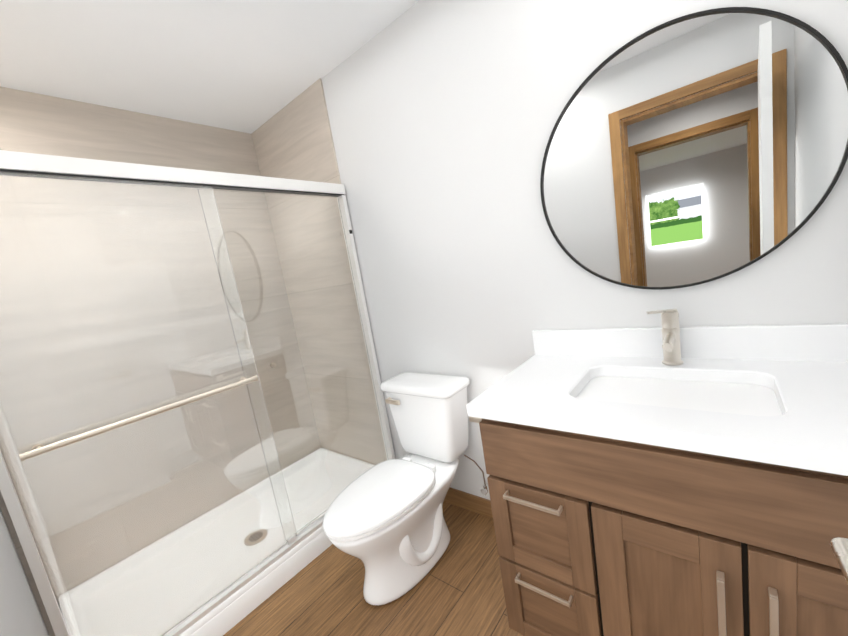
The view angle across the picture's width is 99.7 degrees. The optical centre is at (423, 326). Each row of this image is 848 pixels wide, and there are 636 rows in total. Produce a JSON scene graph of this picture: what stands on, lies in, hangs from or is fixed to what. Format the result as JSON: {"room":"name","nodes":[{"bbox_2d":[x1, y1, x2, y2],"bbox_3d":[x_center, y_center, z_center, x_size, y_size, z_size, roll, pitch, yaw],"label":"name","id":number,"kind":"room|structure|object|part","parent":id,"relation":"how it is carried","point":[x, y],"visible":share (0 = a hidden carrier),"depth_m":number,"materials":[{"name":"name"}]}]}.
{"room":"bathroom","nodes":[
{"label":"bathroom","id":0,"kind":"room"},
{"bbox_2d":[0,508,48,635],"bbox_3d":[-0.903,0.168,0.582,3.040,2.440,0.120,-2,12,40],"label":"wall","id":1,"kind":"structure","parent":0,"point":[20,614],"depth_m":0.86,"materials":[{"name":"paint"}]},
{"bbox_2d":[0,446,59,635],"bbox_3d":[-1.616,0.179,1.259,0.812,2.440,0.012,-2,12,40],"label":"wall tile","id":2,"kind":"structure","parent":1,"relation":"attached to","point":[23,560],"depth_m":1.10,"materials":[{"name":"grey tile"}]},
{"bbox_2d":[0,0,418,133],"bbox_3d":[-1.701,-0.689,-1.279,6.400,0.060,6.820,-2,12,40],"label":"ceiling","id":3,"kind":"structure","parent":0,"point":[248,66],"depth_m":1.57,"materials":[{"name":"paint"}]},
{"bbox_2d":[223,501,523,635],"bbox_3d":[-1.298,1.748,-0.895,6.400,0.060,6.820,-2,12,40],"label":"floor","id":4,"kind":"structure","parent":0,"point":[457,590],"depth_m":1.51,"materials":[{"name":"brown wood"}]},
{"bbox_2d":[58,510,331,635],"bbox_3d":[-0.945,1.140,1.993,0.852,0.125,1.497,-2,12,40],"label":"shower pan","id":5,"kind":"object","parent":4,"relation":"on","point":[230,612],"visible":0.02,"depth_m":1.59,"materials":[{"name":"plastic"}]},
{"bbox_2d":[0,150,394,635],"bbox_3d":[-0.782,0.216,1.588,0.108,1.746,1.497,-2,12,40],"label":"shower door","id":6,"kind":"structure","parent":5,"relation":"on","point":[194,426],"depth_m":1.37,"materials":[{"name":"clear glass"}]},
{"bbox_2d":[322,372,488,605],"bbox_3d":[-0.105,0.714,1.652,0.487,0.789,0.806,-2,12,40],"label":"toilet","id":7,"kind":"object","parent":4,"relation":"on","point":[384,523],"visible":0.98,"depth_m":1.59,"materials":[{"name":"ceramic"}]},
{"bbox_3d":[-0.190,0.725,1.556,0.364,0.051,0.551,-2,12,40],"label":"seat","id":8,"kind":"part","parent":7,"relation":"part of","materials":[{"name":"plastic"}]},
{"bbox_3d":[0.024,0.463,1.842,0.456,0.400,0.222,-2,12,40],"label":"tank","id":9,"kind":"part","parent":7,"relation":"part of","materials":[{"name":"ceramic"}]},
{"bbox_2d":[466,323,847,635],"bbox_3d":[0.721,0.557,1.064,0.937,1.008,0.595,-2,12,40],"label":"bathroom vanity","id":10,"kind":"object","parent":4,"relation":"on","point":[636,486],"visible":1,"depth_m":0.89,"materials":[{"name":"brown wood"}]},
{"bbox_2d":[469,417,481,422],"bbox_3d":[0.216,0.285,1.201,0.063,0.040,0.170,-2,12,40],"label":"toilet paper holder","id":11,"kind":"object","parent":10,"relation":"attached to","point":[475,419],"visible":0.27,"depth_m":1.15,"materials":[{"name":"silver metal"}]},
{"bbox_2d":[646,309,682,365],"bbox_3d":[0.752,0.041,1.123,0.090,0.175,0.143,-2,12,40],"label":"faucet","id":12,"kind":"object","parent":10,"relation":"on","point":[671,345],"visible":1,"depth_m":1.12,"materials":[{"name":"silver metal"}]},
{"bbox_2d":[322,0,847,499],"bbox_3d":[0.115,-0.196,1.820,3.040,2.440,0.120,-2,12,40],"label":"wall","id":13,"kind":"structure","parent":0,"point":[444,114],"depth_m":1.50,"materials":[{"name":"paint"}]},
{"bbox_2d":[251,78,340,183],"bbox_3d":[-0.679,-0.155,2.397,0.812,2.440,0.012,-2,12,40],"label":"wall tile","id":14,"kind":"structure","parent":13,"relation":"attached to","point":[292,139],"depth_m":2.15,"materials":[{"name":"beige tile"}]},
{"bbox_2d":[444,487,492,518],"bbox_3d":[0.247,0.960,1.962,1.020,0.100,0.014,-2,12,40],"label":"baseboard","id":15,"kind":"structure","parent":13,"relation":"attached to","point":[471,502],"depth_m":1.94,"materials":[{"name":"brown wood"}]},
{"bbox_2d":[540,7,847,289],"bbox_3d":[0.748,-0.503,1.114,0.775,0.775,0.022,-2,12,40],"label":"mirror","id":16,"kind":"object","parent":13,"relation":"attached to","point":[697,148],"visible":0.98,"depth_m":1.05,"materials":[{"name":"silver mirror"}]},
{"bbox_2d":[830,537,847,582],"bbox_3d":[0.354,0.213,0.125,0.160,2.063,0.710,-3,11,37],"label":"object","id":17,"kind":"structure","parent":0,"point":[839,546],"depth_m":0.40,"materials":[{"name":"silver metal"}]},
{"bbox_3d":[-1.553,0.038,2.089,0.120,2.440,1.644,-2,12,40],"label":"wall","id":18,"kind":"structure","parent":0,"visible":0},
{"bbox_2d":[0,87,260,599],"bbox_3d":[-1.465,0.023,2.092,0.012,2.440,1.523,-2,12,40],"label":"wall tile","id":19,"kind":"structure","parent":18,"relation":"attached to","point":[35,123],"depth_m":1.90,"materials":[{"name":"beige tile"}]}
]}

